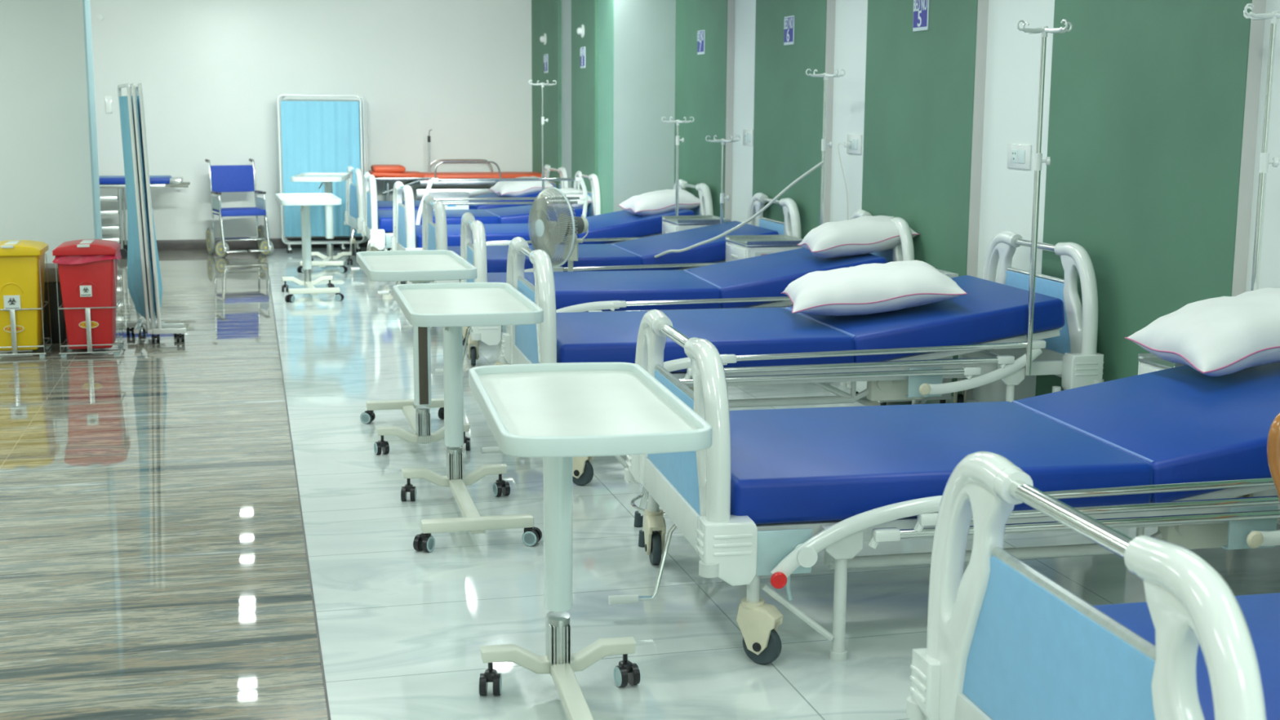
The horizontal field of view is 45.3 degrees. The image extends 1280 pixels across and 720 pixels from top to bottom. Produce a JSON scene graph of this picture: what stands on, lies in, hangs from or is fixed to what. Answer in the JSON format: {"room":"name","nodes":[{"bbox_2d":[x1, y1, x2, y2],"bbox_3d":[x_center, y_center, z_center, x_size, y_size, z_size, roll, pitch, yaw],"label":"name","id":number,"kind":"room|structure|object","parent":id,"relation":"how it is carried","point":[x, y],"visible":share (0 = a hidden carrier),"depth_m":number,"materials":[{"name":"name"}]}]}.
{"room":"hospital room","nodes":[
{"label":"hospital room","id":0,"kind":"room"},
{"bbox_2d":[0,0,94,263],"bbox_3d":[-5.364,-1.350,8.985,4.075,2.460,0.350,-2,10,-14],"label":"wall pillar","id":1,"kind":"structure","parent":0,"point":[46,197],"depth_m":9.24,"materials":[{"name":"white paint"}]},
{"bbox_2d":[82,0,102,239],"bbox_3d":[-3.384,-1.421,9.485,0.012,2.460,0.345,-2,10,-14],"label":"trim","id":2,"kind":"structure","parent":1,"relation":"attached to","point":[86,3],"depth_m":9.42,"materials":[{"name":"paint"}]},
{"bbox_2d":[89,0,532,240],"bbox_3d":[-4.491,-2.231,14.633,8.580,2.560,0.100,-2,10,-14],"label":"wall","id":3,"kind":"structure","parent":0,"point":[212,74],"depth_m":14.82,"materials":[{"name":"white paint"}]},
{"bbox_2d":[105,96,112,113],"bbox_3d":[-4.995,-2.401,14.417,0.060,0.160,0.010,-2,10,-14],"label":"wall switch","id":4,"kind":"object","parent":3,"relation":"attached to","point":[108,108],"visible":1,"depth_m":14.41,"materials":[{"name":"white plastic"}]},
{"bbox_2d":[119,236,368,250],"bbox_3d":[-4.852,-1.094,14.670,7.820,0.100,0.015,-2,10,-14],"label":"baseboard","id":5,"kind":"structure","parent":3,"relation":"attached to","point":[190,244],"depth_m":14.90,"materials":[{"name":"stone"}]},
{"bbox_2d":[560,0,675,212],"bbox_3d":[-0.361,-2.127,13.856,0.560,2.460,3.450,-2,10,-14],"label":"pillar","id":6,"kind":"structure","parent":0,"point":[645,30],"depth_m":12.18,"materials":[{"name":"grey paint"}]},
{"bbox_2d":[531,0,561,189],"bbox_3d":[-0.905,-2.285,14.788,0.030,2.460,1.350,-2,10,-14],"label":"wall panel","id":7,"kind":"object","parent":6,"relation":"attached to","point":[545,14],"visible":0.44,"depth_m":14.56,"materials":[{"name":"green paint"}]},
{"bbox_2d":[539,33,546,44],"bbox_3d":[-0.926,-3.053,14.586,0.055,0.110,0.110,-2,10,-14],"label":"wall light","id":8,"kind":"object","parent":7,"relation":"attached to","point":[543,38],"visible":1,"depth_m":14.56,"materials":[{"name":"white plastic"}]},
{"bbox_2d":[543,53,547,73],"bbox_3d":[-0.896,-2.820,14.591,0.011,0.176,0.176,-2,10,-14],"label":"number sign","id":9,"kind":"object","parent":7,"relation":"attached to","point":[545,56],"visible":1,"depth_m":14.57,"materials":[{"name":"plastic"}]},
{"bbox_2d":[571,0,597,191],"bbox_3d":[-0.475,-2.005,13.115,0.030,2.460,0.950,-2,10,-14],"label":"wall panel","id":10,"kind":"object","parent":6,"relation":"attached to","point":[584,80],"visible":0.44,"depth_m":13.01,"materials":[{"name":"green paint"}]},
{"bbox_2d":[576,24,584,37],"bbox_3d":[-0.508,-2.781,12.961,0.055,0.110,0.110,-2,10,-14],"label":"wall light","id":11,"kind":"object","parent":10,"relation":"attached to","point":[580,30],"visible":1,"depth_m":12.94,"materials":[{"name":"white plastic"}]},
{"bbox_2d":[580,46,585,68],"bbox_3d":[-0.485,-2.563,12.993,0.011,0.176,0.176,-2,10,-14],"label":"number sign","id":12,"kind":"object","parent":10,"relation":"attached to","point":[582,49],"visible":1,"depth_m":12.97,"materials":[{"name":"plastic"}]},
{"bbox_2d":[597,0,613,213],"bbox_3d":[-0.279,-1.886,12.402,0.006,2.460,0.548,-2,10,-14],"label":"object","id":13,"kind":"structure","parent":6,"relation":"attached to","point":[605,7],"depth_m":12.36,"materials":[{"name":"green paint"}]},
{"bbox_2d":[674,0,727,217],"bbox_3d":[0.446,-1.751,11.616,0.004,2.460,1.350,-2,10,-14],"label":"wall panel","id":14,"kind":"object","parent":6,"relation":"attached to","point":[700,80],"visible":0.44,"depth_m":11.51,"materials":[{"name":"green paint"}]},
{"bbox_2d":[697,30,705,54],"bbox_3d":[0.456,-2.373,11.457,0.011,0.176,0.176,-2,10,-14],"label":"number sign","id":15,"kind":"object","parent":14,"relation":"attached to","point":[701,33],"visible":1,"depth_m":11.44,"materials":[{"name":"blue plastic"}]},
{"bbox_2d":[0,247,1279,719],"bbox_3d":[-2.258,0.506,5.728,8.380,0.100,18.900,-2,10,-14],"label":"floor","id":16,"kind":"structure","parent":0,"point":[402,629],"depth_m":4.76,"materials":[{"name":"grey tile"}]},
{"bbox_2d":[0,253,53,356],"bbox_3d":[-3.501,-0.306,8.609,0.328,0.545,0.338,-2,10,-14],"label":"stand","id":17,"kind":"object","parent":16,"relation":"on","point":[12,316],"visible":0.94,"depth_m":8.49,"materials":[{"name":"metal"}]},
{"bbox_2d":[0,240,48,351],"bbox_3d":[-3.500,-0.364,8.596,0.330,0.593,0.376,-2,10,-14],"label":"waste bin","id":18,"kind":"object","parent":17,"relation":"on","point":[20,274],"visible":0.99,"depth_m":8.47,"materials":[{"name":"yellow plastic"}]},
{"bbox_2d":[6,297,19,308],"bbox_3d":[-3.464,-0.311,8.459,0.071,0.064,0.004,-2,10,-14],"label":"print","id":19,"kind":"object","parent":18,"relation":"attached to","point":[11,303],"depth_m":8.46,"materials":[{"name":"white paper"}]},
{"bbox_2d":[42,262,67,343],"bbox_3d":[-3.435,-0.339,9.101,0.330,0.450,0.270,-2,10,-14],"label":"waste bin","id":20,"kind":"object","parent":16,"relation":"on","point":[51,286],"visible":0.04,"depth_m":8.97,"materials":[{"name":"black plastic"}]},
{"bbox_2d":[55,259,124,356],"bbox_3d":[-3.113,-0.316,8.686,0.328,0.545,0.338,-2,10,-14],"label":"stand","id":21,"kind":"object","parent":16,"relation":"on","point":[120,344],"visible":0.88,"depth_m":8.56,"materials":[{"name":"metal"}]},
{"bbox_2d":[52,239,121,349],"bbox_3d":[-3.112,-0.374,8.673,0.345,0.593,0.376,-2,10,-14],"label":"waste bin","id":22,"kind":"object","parent":21,"relation":"on","point":[86,267],"visible":0.99,"depth_m":8.54,"materials":[{"name":"red plastic"}]},
{"bbox_2d":[98,175,190,258],"bbox_3d":[-4.765,-1.316,14.087,1.220,0.729,0.508,-2,10,-14],"label":"trolley","id":23,"kind":"object","parent":16,"relation":"on","point":[105,181],"visible":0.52,"depth_m":13.89,"materials":[{"name":"blue plastic"}]},
{"bbox_2d":[100,195,118,201],"bbox_3d":[-5.053,-1.480,13.978,0.580,0.045,0.455,-2,10,-14],"label":"shelf","id":24,"kind":"object","parent":23,"relation":"attached to","point":[103,197],"depth_m":13.82,"materials":[{"name":"metal"}]},
{"bbox_2d":[100,208,119,216],"bbox_3d":[-5.054,-1.351,13.999,0.580,0.045,0.455,-2,10,-14],"label":"shelf","id":25,"kind":"object","parent":23,"relation":"attached to","point":[107,212],"depth_m":13.84,"materials":[{"name":"metal"}]},
{"bbox_2d":[101,224,119,231],"bbox_3d":[-5.055,-1.213,14.022,0.580,0.045,0.455,-2,10,-14],"label":"shelf","id":26,"kind":"object","parent":23,"relation":"attached to","point":[105,228],"depth_m":13.86,"materials":[{"name":"metal"}]},
{"bbox_2d":[102,235,119,243],"bbox_3d":[-5.055,-1.105,14.040,0.580,0.045,0.455,-2,10,-14],"label":"shelf","id":27,"kind":"object","parent":23,"relation":"attached to","point":[117,238],"depth_m":14.07,"materials":[{"name":"metal"}]},
{"bbox_2d":[117,83,186,342],"bbox_3d":[-2.930,-0.890,9.199,0.361,1.510,0.604,-2,10,-14],"label":"folding screen","id":28,"kind":"object","parent":16,"relation":"on","point":[140,276],"visible":1,"depth_m":9.06,"materials":[{"name":"blue fabric"}]},
{"bbox_2d":[204,158,273,257],"bbox_3d":[-3.739,-1.420,14.288,0.517,0.882,0.721,-4,11,-27],"label":"wheelchair","id":29,"kind":"object","parent":16,"relation":"on","point":[232,178],"visible":1,"depth_m":14.35,"materials":[{"name":"blue fabric"}]},
{"bbox_2d":[266,256,330,719],"bbox_3d":[-1.338,0.433,5.952,0.006,0.021,18.900,-2,10,-14],"label":"trim","id":30,"kind":"structure","parent":16,"relation":"in","point":[296,479],"depth_m":4.85,"materials":[{"name":"metal"}]},
{"bbox_2d":[275,192,343,302],"bbox_3d":[-2.442,-0.841,11.312,0.422,0.729,0.877,-2,10,-16],"label":"table","id":31,"kind":"object","parent":16,"relation":"on","point":[304,201],"visible":1,"depth_m":11.47,"materials":[{"name":"white plastic"}]},
{"bbox_2d":[275,192,341,205],"bbox_3d":[-2.442,-1.172,11.263,0.447,0.059,0.864,-2,10,-14],"label":"tray","id":32,"kind":"object","parent":31,"relation":"on","point":[311,198],"depth_m":11.16,"materials":[{"name":"white plastic"}]},
{"bbox_2d":[290,172,352,272],"bbox_3d":[-2.720,-1.194,13.216,0.451,0.799,0.877,-1,9,-5],"label":"table","id":33,"kind":"object","parent":16,"relation":"on","point":[326,178],"visible":0.95,"depth_m":13.39,"materials":[{"name":"white plastic"}]},
{"bbox_2d":[290,172,350,182],"bbox_3d":[-2.733,-1.560,13.160,0.530,0.059,0.878,-2,10,-14],"label":"tray","id":34,"kind":"object","parent":33,"relation":"on","point":[314,176],"depth_m":12.84,"materials":[{"name":"white plastic"}]},
{"bbox_2d":[276,94,368,253],"bbox_3d":[-3.004,-1.773,14.598,0.836,1.485,0.315,-2,10,-14],"label":"folding screen","id":35,"kind":"object","parent":16,"relation":"on","point":[314,136],"visible":0.8,"depth_m":14.54,"materials":[{"name":"blue fabric"}]},
{"bbox_2d":[355,249,477,454],"bbox_3d":[-0.942,-0.040,6.426,0.422,0.764,0.877,-2,10,-14],"label":"table","id":36,"kind":"object","parent":16,"relation":"on","point":[419,266],"visible":0.87,"depth_m":6.20,"materials":[{"name":"white plastic"}]},
{"bbox_2d":[355,249,477,282],"bbox_3d":[-0.938,-0.386,6.363,0.422,0.059,0.864,-2,10,-14],"label":"tray","id":37,"kind":"object","parent":36,"relation":"on","point":[419,265],"depth_m":6.27,"materials":[{"name":"white plastic"}]},
{"bbox_2d":[423,191,469,209],"bbox_3d":[-1.706,-1.153,13.489,0.386,0.642,0.255,-2,10,-14],"label":"locker","id":38,"kind":"object","parent":16,"relation":"on","point":[446,193],"visible":0.22,"depth_m":13.35,"materials":[{"name":"white plastic"}]},
{"bbox_2d":[337,164,568,255],"bbox_3d":[-1.755,-1.366,14.159,2.089,0.842,1.060,-3,10,-17],"label":"hospital bed","id":39,"kind":"object","parent":16,"relation":"on","point":[353,214],"visible":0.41,"depth_m":13.92,"materials":[{"name":"white plastic"}]},
{"bbox_2d":[488,176,553,196],"bbox_3d":[-1.099,-1.599,14.157,0.501,0.183,0.444,-3,10,-20],"label":"pillow","id":40,"kind":"object","parent":39,"relation":"on","point":[503,188],"visible":0.81,"depth_m":13.99,"materials":[{"name":"white fabric"}]},
{"bbox_2d":[368,129,542,250],"bbox_3d":[-1.777,-1.665,14.976,1.690,1.163,0.510,-2,10,-14],"label":"trolley","id":41,"kind":"object","parent":16,"relation":"on","point":[381,172],"visible":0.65,"depth_m":14.74,"materials":[{"name":"orange leather"}]},
{"bbox_2d":[370,164,405,172],"bbox_3d":[-2.425,-1.844,14.758,0.300,0.060,0.400,-2,10,-14],"label":"cushion","id":42,"kind":"object","parent":41,"relation":"on","point":[375,168],"depth_m":14.58,"materials":[{"name":"orange leather"}]},
{"bbox_2d":[392,282,543,551],"bbox_3d":[-0.601,0.162,5.237,0.430,0.759,0.877,-2,10,-13],"label":"table","id":43,"kind":"object","parent":16,"relation":"on","point":[450,306],"visible":1,"depth_m":5.30,"materials":[{"name":"white plastic"}]},
{"bbox_2d":[392,282,543,327],"bbox_3d":[-0.596,-0.184,5.187,0.434,0.059,0.864,-2,10,-14],"label":"tray","id":44,"kind":"object","parent":43,"relation":"on","point":[445,304],"depth_m":5.10,"materials":[{"name":"white plastic"}]},
{"bbox_2d":[351,170,601,270],"bbox_3d":[-1.404,-1.152,12.880,2.040,0.842,1.060,-2,10,-14],"label":"hospital bed","id":45,"kind":"object","parent":16,"relation":"on","point":[377,225],"visible":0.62,"depth_m":12.49,"materials":[{"name":"white plastic"}]},
{"bbox_2d":[528,80,556,191],"bbox_3d":[-0.852,-1.812,13.474,0.187,1.276,0.187,4,10,20],"label":"pole","id":46,"kind":"object","parent":45,"relation":"attached to","point":[541,84],"visible":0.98,"depth_m":13.43,"materials":[{"name":"silver metal"}]},
{"bbox_2d":[542,187,591,208],"bbox_3d":[-0.648,-1.359,12.975,0.423,0.185,0.464,-3,10,-18],"label":"pillow","id":47,"kind":"object","parent":45,"relation":"on","point":[568,192],"visible":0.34,"depth_m":12.82,"materials":[{"name":"white fabric"}]},
{"bbox_2d":[377,178,713,294],"bbox_3d":[-0.734,-0.896,11.365,2.429,0.842,1.060,-2,10,-15],"label":"hospital bed","id":48,"kind":"object","parent":16,"relation":"on","point":[619,226],"visible":0.28,"depth_m":11.09,"materials":[{"name":"white plastic"}]},
{"bbox_2d":[617,188,699,216],"bbox_3d":[0.157,-1.179,11.475,0.542,0.196,0.424,-3,10,-18],"label":"pillow","id":49,"kind":"object","parent":48,"relation":"on","point":[659,202],"visible":0.94,"depth_m":11.33,"materials":[{"name":"white fabric"}]},
{"bbox_2d":[661,116,693,215],"bbox_3d":[0.267,-1.250,11.011,0.187,0.986,0.187,4,10,20],"label":"pole","id":50,"kind":"object","parent":48,"relation":"attached to","point":[678,140],"visible":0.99,"depth_m":10.97,"materials":[{"name":"silver metal"}]},
{"bbox_2d":[528,186,588,271],"bbox_3d":[-0.422,-0.538,8.925,0.414,0.936,0.445,-2,10,-14],"label":"pedestal fan","id":51,"kind":"object","parent":16,"relation":"on","point":[546,233],"visible":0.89,"depth_m":8.81,"materials":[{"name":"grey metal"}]},
{"bbox_2d":[468,362,712,719],"bbox_3d":[-0.139,0.459,3.429,0.430,0.772,0.877,-2,10,-11],"label":"table","id":52,"kind":"object","parent":16,"relation":"on","point":[559,412],"visible":1,"depth_m":3.54,"materials":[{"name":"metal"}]},
{"bbox_2d":[468,362,712,457],"bbox_3d":[-0.134,0.106,3.377,0.459,0.059,0.865,-2,10,-14],"label":"tray","id":53,"kind":"object","parent":52,"relation":"on","point":[559,409],"depth_m":3.27,"materials":[{"name":"white plastic"}]},
{"bbox_2d":[403,192,801,345],"bbox_3d":[-0.275,-0.605,9.622,2.429,0.842,1.060,-2,10,-13],"label":"hospital bed","id":54,"kind":"object","parent":16,"relation":"on","point":[638,254],"visible":0.4,"depth_m":9.39,"materials":[{"name":"blue leather"}]},
{"bbox_2d":[705,134,740,223],"bbox_3d":[0.546,-1.054,10.195,0.187,0.871,0.187,4,10,20],"label":"pole","id":55,"kind":"object","parent":54,"relation":"attached to","point":[722,141],"visible":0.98,"depth_m":10.16,"materials":[{"name":"silver metal"}]},
{"bbox_2d":[654,161,823,257],"bbox_3d":[0.488,-0.857,8.944,1.166,0.623,0.182,5,11,28],"label":"tube","id":56,"kind":"object","parent":54,"relation":"on","point":[820,163],"visible":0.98,"depth_m":8.78,"materials":[{"name":"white plastic"}]},
{"bbox_2d":[435,209,915,386],"bbox_3d":[0.138,-0.342,8.052,2.429,0.842,1.060,-1,10,-11],"label":"hospital bed","id":57,"kind":"object","parent":16,"relation":"on","point":[757,282],"visible":0.38,"depth_m":7.74,"materials":[{"name":"blue leather"}]},
{"bbox_2d":[805,68,845,225],"bbox_3d":[1.042,-1.013,8.739,0.187,1.271,0.187,4,10,20],"label":"pole","id":58,"kind":"object","parent":57,"relation":"attached to","point":[825,75],"visible":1,"depth_m":8.69,"materials":[{"name":"silver metal"}]},
{"bbox_2d":[796,215,919,257],"bbox_3d":[1.137,-0.647,8.030,0.556,0.211,0.425,0,9,-4],"label":"pillow","id":59,"kind":"object","parent":57,"relation":"on","point":[867,234],"visible":0.9,"depth_m":7.86,"materials":[{"name":"white fabric"}]},
{"bbox_2d":[662,215,730,234],"bbox_3d":[0.375,-0.664,10.614,0.386,0.642,0.412,-2,10,-14],"label":"locker","id":60,"kind":"object","parent":16,"relation":"on","point":[670,224],"visible":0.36,"depth_m":10.45,"materials":[{"name":"white plastic"}]},
{"bbox_2d":[725,234,803,306],"bbox_3d":[0.730,-0.396,9.013,0.386,0.642,0.412,-2,10,-14],"label":"locker","id":61,"kind":"object","parent":16,"relation":"on","point":[737,246],"visible":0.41,"depth_m":8.82,"materials":[{"name":"white plastic"}]},
{"bbox_2d":[480,231,1104,485],"bbox_3d":[0.548,-0.061,6.301,2.429,0.867,1.060,-2,10,-12],"label":"hospital bed","id":62,"kind":"object","parent":16,"relation":"on","point":[897,353],"visible":0.73,"depth_m":6.02,"materials":[{"name":"white plastic"}]},
{"bbox_2d":[781,260,967,315],"bbox_3d":[0.949,-0.295,6.325,0.690,0.208,0.564,0,9,1],"label":"pillow","id":63,"kind":"object","parent":62,"relation":"on","point":[866,288],"visible":1,"depth_m":6.10,"materials":[{"name":"white fabric"}]},
{"bbox_2d":[1016,19,1072,374],"bbox_3d":[1.524,-0.612,5.897,0.187,1.356,0.187,4,10,20],"label":"pole","id":64,"kind":"object","parent":62,"relation":"attached to","point":[1038,159],"visible":1,"depth_m":5.88,"materials":[{"name":"silver metal"}]},
{"bbox_2d":[846,266,958,405],"bbox_3d":[1.231,-0.107,7.287,0.386,0.642,0.412,-2,10,-14],"label":"locker","id":65,"kind":"object","parent":16,"relation":"on","point":[860,385],"visible":0.17,"depth_m":7.17,"materials":[{"name":"white plastic"}]},
{"bbox_2d":[608,309,1279,664],"bbox_3d":[1.093,0.274,4.467,2.429,0.812,1.060,-2,10,-11],"label":"hospital bed","id":66,"kind":"object","parent":16,"relation":"on","point":[1175,451],"visible":0.85,"depth_m":4.09,"materials":[{"name":"white plastic"}]},
{"bbox_2d":[1124,287,1279,376],"bbox_3d":[1.921,-0.098,4.861,0.578,0.238,0.463,-2,10,-11],"label":"pillow","id":67,"kind":"object","parent":66,"relation":"on","point":[1217,336],"visible":1,"depth_m":4.72,"materials":[{"name":"white fabric"}]},
{"bbox_2d":[1243,3,1279,290],"bbox_3d":[2.051,-0.457,5.075,0.187,1.406,0.187,4,10,20],"label":"pole","id":68,"kind":"object","parent":66,"relation":"attached to","point":[1264,162],"visible":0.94,"depth_m":5.03,"materials":[{"name":"silver metal"}]},
{"bbox_2d":[906,451,1279,719],"bbox_3d":[1.656,0.580,2.641,2.429,0.812,1.060,-2,10,-12],"label":"hospital bed","id":69,"kind":"object","parent":16,"relation":"on","point":[1006,641],"visible":1,"depth_m":2.47,"materials":[{"name":"white plastic"}]},
{"bbox_2d":[1137,352,1184,374],"bbox_3d":[1.925,0.257,5.434,0.270,0.539,0.227,-2,10,-14],"label":"locker","id":70,"kind":"object","parent":16,"relation":"on","point":[1148,362],"visible":0.12,"depth_m":5.42,"materials":[{"name":"white plastic"}]},
{"bbox_2d":[1266,412,1279,502],"bbox_3d":[1.753,0.471,3.488,0.514,0.751,0.415,-3,10,-17],"label":"wooden chair","id":71,"kind":"object","parent":16,"relation":"on","point":[1273,436],"visible":0.98,"depth_m":3.54,"materials":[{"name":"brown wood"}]},
{"bbox_2d":[731,0,1279,524],"bbox_3d":[1.859,-0.853,6.560,0.100,2.560,18.900,-2,10,-14],"label":"wall","id":72,"kind":"structure","parent":0,"point":[1013,55],"depth_m":7.10,"materials":[{"name":"white paint"}]},
{"bbox_2d":[724,0,735,221],"bbox_3d":[0.474,-1.752,11.623,0.055,2.460,1.350,-2,10,-14],"label":"wall panel","id":73,"kind":"object","parent":72,"relation":"attached to","point":[731,3],"visible":0.22,"depth_m":10.95,"materials":[{"name":"beige paint"}]},
{"bbox_2d":[742,129,753,146],"bbox_3d":[0.755,-1.539,10.622,0.013,0.108,0.222,-2,10,-14],"label":"switch plate","id":74,"kind":"object","parent":72,"relation":"attached to","point":[748,135],"visible":1,"depth_m":10.62,"materials":[{"name":"white plastic"}]},
{"bbox_2d":[744,133,746,142],"bbox_3d":[0.737,-1.548,10.679,0.003,0.060,0.060,-2,10,-14],"label":"socket","id":75,"kind":"object","parent":74,"relation":"attached to","point":[745,134],"depth_m":10.68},
{"bbox_2d":[752,0,826,239],"bbox_3d":[0.929,-1.437,9.738,0.004,2.460,1.300,-2,10,-14],"label":"wall panel","id":76,"kind":"object","parent":72,"relation":"attached to","point":[788,103],"visible":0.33,"depth_m":9.65,"materials":[{"name":"green paint"}]},
{"bbox_2d":[783,15,795,45],"bbox_3d":[0.933,-2.063,9.602,0.011,0.176,0.176,-2,10,-14],"label":"number sign","id":77,"kind":"object","parent":76,"relation":"attached to","point":[788,24],"visible":1,"depth_m":9.59,"materials":[{"name":"blue plastic"}]},
{"bbox_2d":[823,0,835,223],"bbox_3d":[0.958,-1.438,9.745,0.055,2.460,1.300,-2,10,-14],"label":"wall panel","id":78,"kind":"object","parent":72,"relation":"attached to","point":[831,4],"visible":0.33,"depth_m":9.09,"materials":[{"name":"beige paint"}]},
{"bbox_2d":[837,142,851,219],"bbox_3d":[1.177,-0.951,8.875,0.080,0.616,0.046,2,10,9],"label":"plug","id":79,"kind":"object","parent":72,"relation":"attached to","point":[846,144],"visible":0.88,"depth_m":8.85,"materials":[{"name":"white plastic"}]},
{"bbox_2d":[846,133,862,154],"bbox_3d":[1.231,-1.235,8.771,0.013,0.110,0.223,-2,10,-14],"label":"switch plate","id":80,"kind":"object","parent":72,"relation":"attached to","point":[855,140],"visible":1,"depth_m":8.76,"materials":[{"name":"white plastic"}]},
{"bbox_2d":[848,138,853,149],"bbox_3d":[1.215,-1.243,8.824,0.003,0.060,0.060,-2,10,-14],"label":"socket","id":81,"kind":"object","parent":80,"relation":"attached to","point":[850,140],"depth_m":8.81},
{"bbox_2d":[961,0,988,399],"bbox_3d":[1.435,-1.127,7.890,0.055,2.460,1.320,-2,10,-14],"label":"wall panel","id":82,"kind":"object","parent":72,"relation":"attached to","point":[983,5],"visible":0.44,"depth_m":7.26,"materials":[{"name":"beige paint"}]},
{"bbox_2d":[861,0,977,396],"bbox_3d":[1.406,-1.126,7.883,0.004,2.460,1.320,-2,10,-14],"label":"wall panel","id":83,"kind":"object","parent":82,"relation":"attached to","point":[920,85],"visible":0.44,"depth_m":7.76,"materials":[{"name":"green paint"}]},
{"bbox_2d":[912,0,929,31],"bbox_3d":[1.415,-1.749,7.729,0.011,0.176,0.176,-2,10,-14],"label":"number sign","id":84,"kind":"object","parent":83,"relation":"attached to","point":[921,7],"visible":1,"depth_m":7.72,"materials":[{"name":"blue plastic"}]},
{"bbox_2d":[1007,143,1031,169],"bbox_3d":[1.712,-0.917,6.903,0.013,0.110,0.219,-2,10,-14],"label":"switch plate","id":85,"kind":"object","parent":72,"relation":"attached to","point":[1019,156],"visible":1,"depth_m":6.90,"materials":[{"name":"white plastic"}]},
{"bbox_2d":[1010,149,1017,163],"bbox_3d":[1.697,-0.924,6.951,0.003,0.060,0.060,-2,10,-14],"label":"socket","id":86,"kind":"object","parent":85,"relation":"attached to","point":[1014,153],"depth_m":6.95,"materials":[{"name":"white plastic"}]},
{"bbox_2d":[1231,0,1266,296],"bbox_3d":[1.938,-0.800,5.935,0.055,2.460,1.330,-2,10,-14],"label":"wall panel","id":87,"kind":"object","parent":72,"relation":"attached to","point":[1255,42],"visible":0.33,"depth_m":5.29,"materials":[{"name":"beige paint"}]},
{"bbox_2d":[1035,0,1252,395],"bbox_3d":[1.909,-0.799,5.928,0.004,2.460,1.330,-2,10,-14],"label":"wall panel","id":88,"kind":"object","parent":87,"relation":"attached to","point":[1148,97],"visible":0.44,"depth_m":5.86,"materials":[{"name":"green paint"}]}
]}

